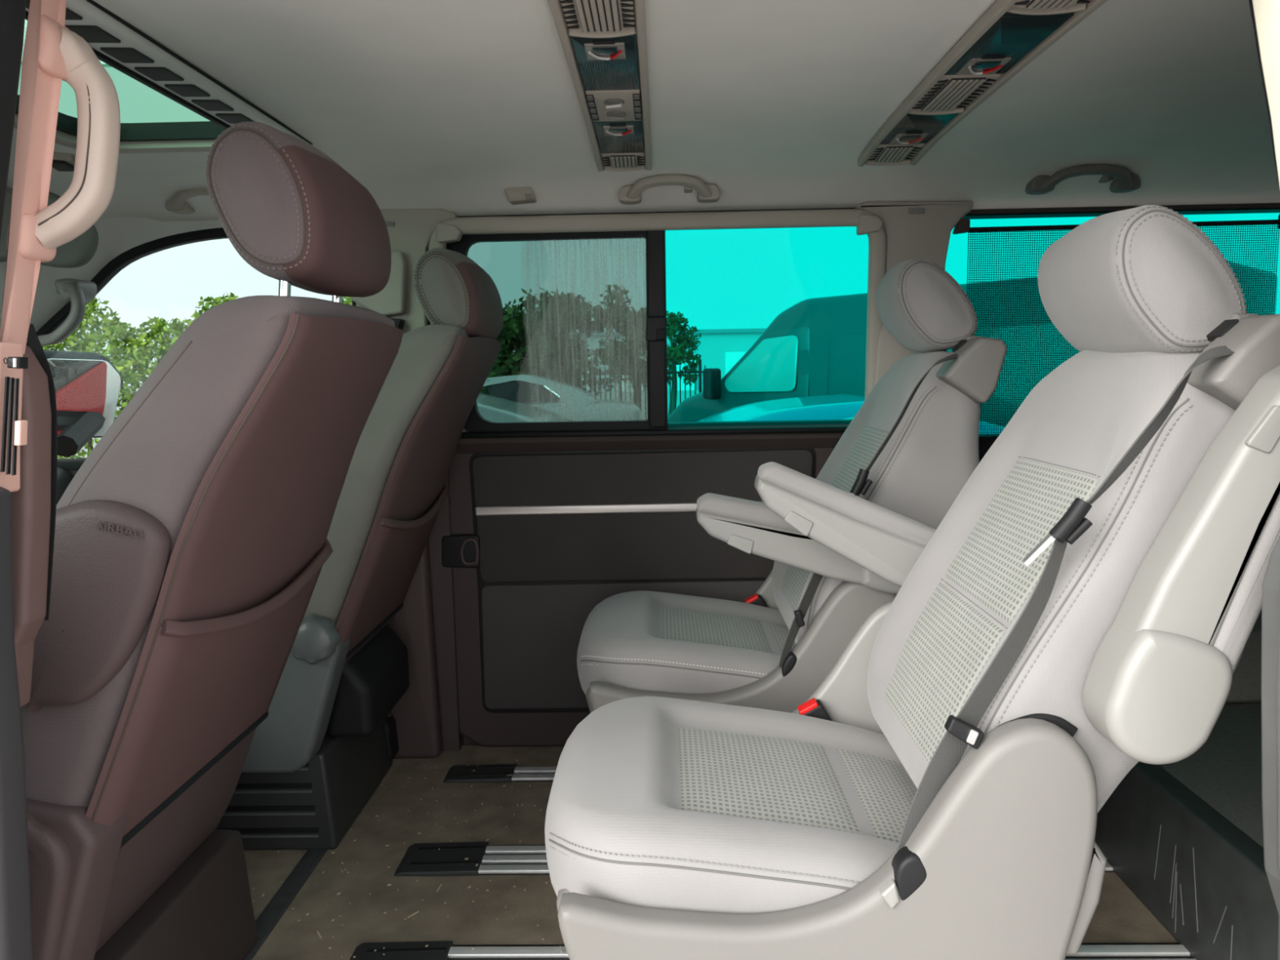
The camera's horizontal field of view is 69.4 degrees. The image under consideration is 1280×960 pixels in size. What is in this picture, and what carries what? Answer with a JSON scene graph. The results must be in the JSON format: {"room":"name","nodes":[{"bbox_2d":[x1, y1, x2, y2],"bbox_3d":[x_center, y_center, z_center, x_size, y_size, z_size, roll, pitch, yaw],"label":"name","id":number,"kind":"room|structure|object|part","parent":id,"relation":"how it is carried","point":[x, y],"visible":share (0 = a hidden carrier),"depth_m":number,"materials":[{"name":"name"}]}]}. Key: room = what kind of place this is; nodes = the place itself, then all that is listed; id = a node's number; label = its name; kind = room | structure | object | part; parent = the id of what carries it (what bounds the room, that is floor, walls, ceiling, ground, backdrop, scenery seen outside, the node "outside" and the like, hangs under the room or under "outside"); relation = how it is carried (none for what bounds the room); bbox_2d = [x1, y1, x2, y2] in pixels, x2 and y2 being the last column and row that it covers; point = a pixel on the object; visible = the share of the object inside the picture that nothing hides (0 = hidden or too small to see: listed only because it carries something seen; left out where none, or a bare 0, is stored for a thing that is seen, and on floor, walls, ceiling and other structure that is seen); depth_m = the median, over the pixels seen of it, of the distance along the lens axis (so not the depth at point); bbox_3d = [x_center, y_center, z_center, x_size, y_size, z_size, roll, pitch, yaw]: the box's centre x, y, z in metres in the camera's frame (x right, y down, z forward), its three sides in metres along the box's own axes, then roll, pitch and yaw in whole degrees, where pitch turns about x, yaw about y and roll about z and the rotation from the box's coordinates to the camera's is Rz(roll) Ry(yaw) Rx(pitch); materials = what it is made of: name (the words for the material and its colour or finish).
{"room":"vehicle interior","nodes":[
{"label":"vehicle interior","id":0,"kind":"room"},
{"bbox_2d":[56,466,73,505],"bbox_3d":[-1.490,0.370,1.528,0.500,0.779,1.400,-1,7,1],"label":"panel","id":1,"kind":"structure","parent":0,"point":[64,477],"depth_m":2.12,"materials":[{"name":"plastic"}]},
{"bbox_2d":[8,0,1279,216],"bbox_3d":[0.200,-0.463,1.372,3.450,0.330,1.347,-1,7,1],"label":"ceiling","id":2,"kind":"structure","parent":0,"point":[451,105],"depth_m":1.47,"materials":[{"name":"grey fabric"}]},
{"bbox_2d":[52,151,75,171],"bbox_3d":[-1.093,-0.606,1.757,0.050,0.023,0.082,-3,7,-16],"label":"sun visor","id":3,"kind":"object","parent":2,"relation":"attached to","point":[61,162],"visible":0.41,"depth_m":1.73,"materials":[{"name":"grey"}]},
{"bbox_2d":[13,0,313,153],"bbox_3d":[-0.818,-0.575,1.298,0.421,0.059,0.840,-1,7,1],"label":"sunroof","id":4,"kind":"object","parent":2,"relation":"attached to","point":[167,104],"visible":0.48,"depth_m":1.41,"materials":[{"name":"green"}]},
{"bbox_3d":[-0.834,-0.627,1.500,0.380,0.005,0.367,-1,7,1],"label":"pane","id":5,"kind":"part","parent":4,"relation":"part of","materials":[{"name":"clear glass"}]},
{"bbox_2d":[165,187,208,213],"bbox_3d":[-0.908,-0.597,1.965,0.210,0.046,0.084,-1,7,1],"label":"handle","id":6,"kind":"object","parent":2,"relation":"attached to","point":[179,205],"visible":0.5,"depth_m":1.95,"materials":[{"name":"beige plastic"}]},
{"bbox_2d":[505,186,536,204],"bbox_3d":[-0.255,-0.608,1.973,0.062,0.032,0.049,-1,7,1],"label":"box","id":7,"kind":"object","parent":2,"relation":"attached to","point":[517,195],"visible":0.98,"depth_m":1.95,"materials":[{"name":"beige plastic"}]},
{"bbox_2d":[547,0,651,171],"bbox_3d":[-0.040,-0.580,1.393,0.107,0.039,0.903,-1,7,1],"label":"console","id":8,"kind":"object","parent":2,"relation":"attached to","point":[603,42],"visible":1,"depth_m":1.28,"materials":[{"name":"beige plastic"}]},
{"bbox_3d":[-0.088,-0.575,1.392,0.011,0.030,0.899,-1,7,1],"label":"rail","id":9,"kind":"part","parent":8,"relation":"part of","materials":[{"name":"beige plastic"}]},
{"bbox_2d":[560,0,636,38],"bbox_3d":[-0.048,-0.537,1.041,0.084,0.015,0.194,-1,7,1],"label":"vent","id":10,"kind":"object","parent":8,"relation":"attached to","point":[579,19],"depth_m":1.08,"materials":[{"name":"beige plastic"}]},
{"bbox_2d":[583,40,626,60],"bbox_3d":[-0.045,-0.554,1.191,0.051,0.009,0.068,-1,7,1],"label":"reading lamp","id":11,"kind":"object","parent":8,"relation":"on","point":[593,50],"depth_m":1.19,"materials":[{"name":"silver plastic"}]},
{"bbox_3d":[-0.039,-0.590,1.451,0.081,0.010,0.160,-1,7,1],"label":"control panel","id":12,"kind":"part","parent":8,"relation":"part of","materials":[{"name":"beige plastic"}]},
{"bbox_3d":[-0.040,-0.579,1.420,0.032,0.006,0.032,-1,7,1],"label":"knob","id":13,"kind":"part","parent":8,"relation":"part of","materials":[{"name":"grey plastic"}]},
{"bbox_3d":[-0.038,-0.586,1.487,0.032,0.006,0.032,-1,7,1],"label":"knob","id":14,"kind":"part","parent":8,"relation":"part of","materials":[{"name":"grey plastic"}]},
{"bbox_2d":[603,124,634,135],"bbox_3d":[-0.036,-0.600,1.582,0.051,0.009,0.065,-1,7,1],"label":"reading lamp","id":15,"kind":"object","parent":8,"relation":"on","point":[608,129],"depth_m":1.57,"materials":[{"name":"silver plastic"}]},
{"bbox_2d":[601,152,645,171],"bbox_3d":[-0.032,-0.620,1.797,0.084,0.020,0.091,-1,7,1],"label":"vent","id":16,"kind":"object","parent":8,"relation":"attached to","point":[624,162],"depth_m":1.79,"materials":[{"name":"beige plastic"}]},
{"bbox_3d":[0.008,-0.576,1.390,0.011,0.030,0.899,-1,7,1],"label":"rail","id":17,"kind":"part","parent":8,"relation":"part of","materials":[{"name":"beige plastic"}]},
{"bbox_2d":[618,174,719,204],"bbox_3d":[0.062,-0.611,1.942,0.214,0.046,0.084,-1,7,1],"label":"handle","id":18,"kind":"object","parent":2,"relation":"attached to","point":[707,193],"visible":1,"depth_m":1.92,"materials":[{"name":"beige plastic"}]},
{"bbox_2d":[857,0,1107,166],"bbox_3d":[0.479,-0.588,1.382,0.114,0.040,0.905,-1,7,1],"label":"console","id":19,"kind":"object","parent":2,"relation":"attached to","point":[1011,34],"visible":1,"depth_m":1.30,"materials":[{"name":"beige plastic"}]},
{"bbox_2d":[864,143,924,165],"bbox_3d":[0.488,-0.627,1.777,0.091,0.021,0.110,-1,7,1],"label":"vent","id":20,"kind":"object","parent":19,"relation":"attached to","point":[885,154],"depth_m":1.77,"materials":[{"name":"beige plastic"}]},
{"bbox_2d":[888,131,928,145],"bbox_3d":[0.485,-0.618,1.668,0.055,0.009,0.079,-1,7,1],"label":"reading lamp","id":21,"kind":"object","parent":19,"relation":"on","point":[894,137],"depth_m":1.66,"materials":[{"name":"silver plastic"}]},
{"bbox_3d":[0.427,-0.583,1.383,0.011,0.031,0.904,-1,7,1],"label":"rail","id":22,"kind":"part","parent":19,"relation":"part of","materials":[{"name":"beige plastic"}]},
{"bbox_2d":[907,73,1000,115],"bbox_3d":[0.480,-0.594,1.425,0.091,0.014,0.181,-1,7,1],"label":"vent","id":23,"kind":"object","parent":19,"relation":"attached to","point":[961,95],"depth_m":1.41,"materials":[{"name":"beige plastic"}]},
{"bbox_2d":[955,55,1011,75],"bbox_3d":[0.477,-0.574,1.279,0.055,0.009,0.076,-1,7,1],"label":"reading lamp","id":24,"kind":"object","parent":19,"relation":"on","point":[968,64],"depth_m":1.27,"materials":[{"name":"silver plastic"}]},
{"bbox_2d":[1007,0,1090,15],"bbox_3d":[0.471,-0.542,1.009,0.091,0.014,0.154,-1,7,1],"label":"vent","id":25,"kind":"object","parent":19,"relation":"attached to","point":[1036,7],"depth_m":1.07,"materials":[{"name":"beige plastic"}]},
{"bbox_2d":[1025,164,1141,195],"bbox_3d":[0.929,-0.625,1.919,0.225,0.046,0.084,-1,7,1],"label":"handle","id":26,"kind":"object","parent":2,"relation":"attached to","point":[1125,181],"visible":1,"depth_m":1.90,"materials":[{"name":"grey plastic"}]},
{"bbox_2d":[244,745,1195,959],"bbox_3d":[0.122,0.747,1.534,3.650,0.052,1.470,-1,7,1],"label":"floor","id":27,"kind":"structure","parent":0,"point":[1121,926],"depth_m":1.66,"materials":[{"name":"brown carpet"}]},
{"bbox_2d":[20,121,404,959],"bbox_3d":[-0.790,0.189,1.192,0.931,1.194,0.520,-1,7,1],"label":"seat","id":28,"kind":"object","parent":27,"relation":"on","point":[192,547],"visible":0.91,"depth_m":0.99,"materials":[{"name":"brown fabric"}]},
{"bbox_3d":[-0.632,0.452,0.988,0.073,0.219,0.054,-1,7,1],"label":"sill","id":29,"kind":"part","parent":28,"relation":"part of","materials":[{"name":"brown plastic"}]},
{"bbox_3d":[-0.553,0.180,1.198,0.416,0.803,0.480,-1,7,1],"label":"backrest","id":30,"kind":"part","parent":28,"relation":"part of","materials":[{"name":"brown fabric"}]},
{"bbox_3d":[-0.400,-0.210,1.041,0.020,0.071,0.013,-1,7,1],"label":"headrest post","id":31,"kind":"part","parent":28,"relation":"part of","materials":[{"name":"silver metal"}]},
{"bbox_3d":[-0.397,-0.231,1.210,0.020,0.071,0.013,-1,7,1],"label":"headrest post","id":32,"kind":"part","parent":28,"relation":"part of","materials":[{"name":"silver metal"}]},
{"bbox_2d":[215,248,502,849],"bbox_3d":[-0.743,0.134,1.850,0.943,1.144,0.537,-1,7,1],"label":"seat","id":33,"kind":"object","parent":27,"relation":"on","point":[320,753],"visible":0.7,"depth_m":1.68,"materials":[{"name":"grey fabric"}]},
{"bbox_3d":[-0.572,0.280,1.614,0.086,0.086,0.034,-1,7,1],"label":"recliner knob","id":34,"kind":"part","parent":33,"relation":"part of","materials":[{"name":"plastic"}]},
{"bbox_3d":[-0.570,0.413,1.946,0.096,0.161,0.290,-1,7,1],"label":"under frame","id":35,"kind":"part","parent":33,"relation":"part of","materials":[{"name":"black plastic"}]},
{"bbox_3d":[-0.513,0.099,1.862,0.416,0.803,0.480,-1,7,1],"label":"backrest","id":36,"kind":"part","parent":33,"relation":"part of","materials":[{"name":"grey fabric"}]},
{"bbox_2d":[252,760,562,958],"bbox_3d":[-0.502,0.706,1.801,0.907,0.012,0.782,-1,7,1],"label":"crumbs","id":37,"kind":"object","parent":27,"relation":"on","point":[495,859],"visible":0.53,"depth_m":1.66,"materials":[{"name":"beige food"}]},
{"bbox_3d":[0.681,0.661,2.083,1.955,0.013,0.075,-1,7,1],"label":"rail","id":38,"kind":"part","parent":27,"relation":"part of","materials":[{"name":"silver metal"}]},
{"bbox_2d":[577,258,1007,713],"bbox_3d":[0.257,0.131,1.828,0.767,1.096,0.566,-1,7,1],"label":"seat","id":39,"kind":"object","parent":27,"relation":"on","point":[911,448],"visible":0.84,"depth_m":1.64,"materials":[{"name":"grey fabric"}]},
{"bbox_2d":[577,591,786,695],"bbox_3d":[0.143,0.341,1.877,0.532,0.156,0.464,-1,7,1],"label":"seat cushion","id":40,"kind":"object","parent":39,"relation":"on","point":[654,642],"depth_m":1.74,"materials":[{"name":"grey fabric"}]},
{"bbox_3d":[0.257,0.115,1.582,0.319,0.136,0.057,-1,7,1],"label":"armrest","id":41,"kind":"part","parent":39,"relation":"part of","materials":[{"name":"white leather"}]},
{"bbox_3d":[0.460,0.047,1.835,0.351,0.594,0.444,-1,7,1],"label":"backrest","id":42,"kind":"part","parent":39,"relation":"part of","materials":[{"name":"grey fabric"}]},
{"bbox_3d":[0.673,0.705,1.717,1.955,0.013,0.103,-1,7,1],"label":"rail","id":43,"kind":"part","parent":27,"relation":"part of","materials":[{"name":"black plastic"}]},
{"bbox_3d":[0.667,0.743,1.407,1.955,0.013,0.103,-1,7,1],"label":"rail","id":44,"kind":"part","parent":27,"relation":"part of","materials":[{"name":"black plastic"}]},
{"bbox_2d":[544,204,1279,959],"bbox_3d":[0.284,0.219,1.182,0.809,1.074,0.603,-1,7,1],"label":"seat","id":45,"kind":"object","parent":27,"relation":"on","point":[1086,607],"visible":1,"depth_m":0.98,"materials":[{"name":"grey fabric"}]},
{"bbox_2d":[544,696,917,913],"bbox_3d":[0.149,0.421,1.212,0.532,0.156,0.464,-1,7,1],"label":"seat cushion","id":46,"kind":"object","parent":45,"relation":"on","point":[659,805],"depth_m":1.10,"materials":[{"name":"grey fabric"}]},
{"bbox_3d":[0.331,0.090,1.438,0.301,0.196,0.057,-1,7,1],"label":"armrest","id":47,"kind":"part","parent":45,"relation":"part of","materials":[{"name":"white leather"}]},
{"bbox_3d":[0.401,0.068,0.926,0.039,0.033,0.020,-1,7,1],"label":"metal plate","id":48,"kind":"part","parent":45,"relation":"part of","materials":[{"name":"silver metal"}]},
{"bbox_3d":[0.508,0.127,1.168,0.351,0.594,0.444,-1,7,1],"label":"backrest","id":49,"kind":"part","parent":45,"relation":"part of","materials":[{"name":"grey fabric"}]},
{"bbox_3d":[0.556,0.038,0.891,0.184,0.306,0.057,-1,7,1],"label":"armrest","id":50,"kind":"part","parent":45,"relation":"part of","materials":[{"name":"grey plastic"}]},
{"bbox_2d":[1094,703,1278,959],"bbox_3d":[1.341,0.612,1.365,1.002,0.240,1.020,-1,7,1],"label":"trim panel","id":51,"kind":"object","parent":27,"relation":"on","point":[1184,836],"visible":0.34,"depth_m":1.46,"materials":[{"name":"black plastic"}]},
{"bbox_2d":[966,202,1279,704],"bbox_3d":[0.247,-0.016,2.008,3.400,1.370,0.320,-1,7,1],"label":"wall","id":52,"kind":"structure","parent":0,"point":[1246,687],"depth_m":1.88,"materials":[{"name":"black plastic"}]},
{"bbox_2d":[0,171,222,332],"bbox_3d":[-1.135,-0.336,1.910,1.051,0.621,0.393,-1,7,1],"label":"pillar trim","id":53,"kind":"structure","parent":52,"relation":"attached to","point":[136,214],"depth_m":2.02,"materials":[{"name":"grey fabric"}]},
{"bbox_2d":[0,186,98,267],"bbox_3d":[-1.157,-0.497,1.783,0.239,0.180,0.079,-1,7,1],"label":"sun visor","id":54,"kind":"object","parent":53,"relation":"attached to","point":[77,252],"visible":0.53,"depth_m":1.75,"materials":[{"name":"grey plastic"}]},
{"bbox_2d":[37,278,97,346],"bbox_3d":[-1.230,-0.359,1.979,0.127,0.140,0.098,-1,7,1],"label":"handle","id":55,"kind":"object","parent":53,"relation":"attached to","point":[79,292],"visible":0.98,"depth_m":1.94,"materials":[{"name":"grey plastic"}]},
{"bbox_2d":[26,227,355,476],"bbox_3d":[-1.135,0.051,2.179,1.043,1.244,0.095,-1,7,1],"label":"door","id":56,"kind":"structure","parent":52,"relation":"in","point":[113,267],"depth_m":2.07,"materials":[{"name":"grey plastic"}]},
{"bbox_2d":[351,208,479,759],"bbox_3d":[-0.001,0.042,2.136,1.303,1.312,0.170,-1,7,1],"label":"pillar","id":57,"kind":"structure","parent":52,"relation":"attached to","point":[424,722],"depth_m":2.17,"materials":[{"name":"beige plastic"}]},
{"bbox_3d":[-0.557,-0.560,2.020,0.041,0.011,0.005,-1,7,1],"label":"label plate","id":58,"kind":"part","parent":57,"relation":"part of","materials":[{"name":"grey plastic"}]},
{"bbox_2d":[428,207,886,746],"bbox_3d":[0.080,0.026,2.130,1.180,1.262,0.175,-1,7,1],"label":"door","id":59,"kind":"structure","parent":52,"relation":"in","point":[544,531],"depth_m":2.17,"materials":[{"name":"grey plastic"}]},
{"bbox_3d":[0.008,0.395,2.210,0.773,0.310,0.011,-1,7,1],"label":"panel","id":60,"kind":"part","parent":59,"relation":"part of","materials":[{"name":"black plastic"}]},
{"bbox_3d":[0.006,0.086,2.171,0.797,0.308,0.014,-1,7,1],"label":"panel","id":61,"kind":"part","parent":59,"relation":"part of","materials":[{"name":"black plastic"}]},
{"bbox_2d":[445,230,848,438],"bbox_3d":[0.037,-0.338,2.068,0.968,0.478,0.082,-1,7,1],"label":"window","id":62,"kind":"structure","parent":59,"relation":"attached to","point":[583,335],"depth_m":2.08,"materials":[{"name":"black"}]},
{"bbox_3d":[-0.182,-0.341,2.078,0.484,0.468,0.065,-1,7,1],"label":"frame","id":63,"kind":"part","parent":62,"relation":"part of","materials":[{"name":"black"}]},
{"bbox_3d":[-0.186,-0.332,2.082,0.430,0.435,0.042,-1,7,1],"label":"pane","id":64,"kind":"part","parent":62,"relation":"part of","materials":[{"name":"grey glass"}]},
{"bbox_3d":[0.064,-0.098,2.163,1.070,0.070,0.081,-1,7,1],"label":"sill","id":65,"kind":"part","parent":59,"relation":"part of","materials":[{"name":"grey plastic"}]},
{"bbox_2d":[665,226,868,426],"bbox_3d":[0.296,-0.349,2.063,0.495,0.485,0.074,-1,7,1],"label":"window","id":66,"kind":"structure","parent":59,"relation":"attached to","point":[766,326],"depth_m":2.08,"materials":[{"name":"teal glass"}]},
{"bbox_2d":[854,200,973,388],"bbox_3d":[0.615,0.020,2.102,0.270,1.263,0.086,-1,7,1],"label":"pillar","id":67,"kind":"structure","parent":52,"relation":"attached to","point":[922,229],"depth_m":2.00,"materials":[{"name":"beige plastic"}]},
{"bbox_3d":[0.595,-0.579,1.989,0.034,0.012,0.006,-1,7,1],"label":"label plate","id":68,"kind":"part","parent":67,"relation":"part of","materials":[{"name":"grey plastic"}]},
{"bbox_2d":[945,207,1279,434],"bbox_3d":[1.089,-0.342,2.058,0.910,0.495,0.045,-1,7,1],"label":"window","id":69,"kind":"structure","parent":52,"relation":"in","point":[956,264],"depth_m":2.03,"materials":[{"name":"teal glass"}]},
{"bbox_2d":[952,213,1279,458],"bbox_3d":[1.094,-0.316,2.049,0.900,0.525,0.070,-1,7,1],"label":"roller blind","id":70,"kind":"object","parent":69,"relation":"attached to","point":[985,441],"visible":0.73,"depth_m":2.02,"materials":[{"name":"teal fabric"}]},
{"bbox_3d":[0.239,-0.644,2.058,3.400,0.136,0.050,-1,7,1],"label":"rail","id":71,"kind":"part","parent":52,"relation":"part of","materials":[{"name":"grey plastic"}]},
{"bbox_3d":[0.117,0.309,0.755,3.690,1.730,0.065,-1,7,1],"label":"wall","id":72,"kind":"structure","parent":0,"visible":0},
{"bbox_2d":[0,0,66,959],"bbox_3d":[-0.574,0.021,0.779,0.235,0.872,0.116,-1,7,1],"label":"pillar","id":73,"kind":"structure","parent":72,"relation":"attached to","point":[28,399],"depth_m":0.77,"materials":[{"name":"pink plastic"}]},
{"bbox_2d":[6,14,120,262],"bbox_3d":[-0.489,-0.284,0.782,0.077,0.193,0.063,-1,7,1],"label":"handle","id":74,"kind":"object","parent":73,"relation":"attached to","point":[64,54],"visible":0.99,"depth_m":0.78,"materials":[{"name":"beige plastic"}]},
{"bbox_2d":[1248,0,1279,959],"bbox_3d":[0.618,0.038,0.757,0.289,0.914,0.080,-1,7,1],"label":"pillar","id":75,"kind":"structure","parent":72,"relation":"attached to","point":[1265,14],"depth_m":0.79,"materials":[{"name":"beige paint"}]},
{"bbox_3d":[0.653,0.246,0.789,0.226,0.491,0.065,-1,7,1],"label":"trim","id":76,"kind":"part","parent":75,"relation":"part of","materials":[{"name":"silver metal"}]},
{"bbox_3d":[0.160,0.455,2.291,3.700,1.070,0.045,-1,7,1],"label":"wall","id":77,"kind":"structure","parent":0,"visible":0},
{"bbox_2d":[43,350,120,457],"bbox_3d":[-1.521,-0.205,2.436,0.230,0.272,0.301,-1,7,1],"label":"mirror","id":78,"kind":"object","parent":77,"relation":"attached to","point":[87,384],"visible":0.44,"depth_m":2.44,"materials":[{"name":"grey plastic"}]},
{"bbox_2d":[47,358,120,435],"bbox_3d":[-1.490,-0.216,2.441,0.042,0.209,0.229,4,8,34],"label":"mirror glass","id":79,"kind":"object","parent":78,"relation":"attached to","point":[87,389],"depth_m":2.44,"materials":[{"name":"mirror"}]},
{"label":"outside","id":80,"kind":"structure","parent":0,"visible":0},
{"bbox_2d":[57,390,137,458],"bbox_3d":[0.886,-3.309,39.882,120.000,0.100,160.000,-1,7,1],"label":"ground","id":81,"kind":"structure","parent":80,"point":[117,407],"depth_m":20.21,"materials":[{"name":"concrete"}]},
{"bbox_2d":[41,292,352,458],"bbox_3d":[-5.742,-1.157,12.070,4.811,2.535,1.110,-1,7,1],"label":"trees","id":82,"kind":"object","parent":81,"relation":"on","point":[123,363],"visible":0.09,"depth_m":11.84,"materials":[{"name":"green plant"}]},
{"bbox_3d":[-7.287,-0.724,12.172,0.123,1.705,0.103,-1,7,1],"label":"stem","id":83,"kind":"part","parent":82,"relation":"part of","materials":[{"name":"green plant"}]},
{"bbox_3d":[-6.763,-0.731,12.160,0.123,1.705,0.103,-1,7,1],"label":"stem","id":84,"kind":"part","parent":82,"relation":"part of","materials":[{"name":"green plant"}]}
]}

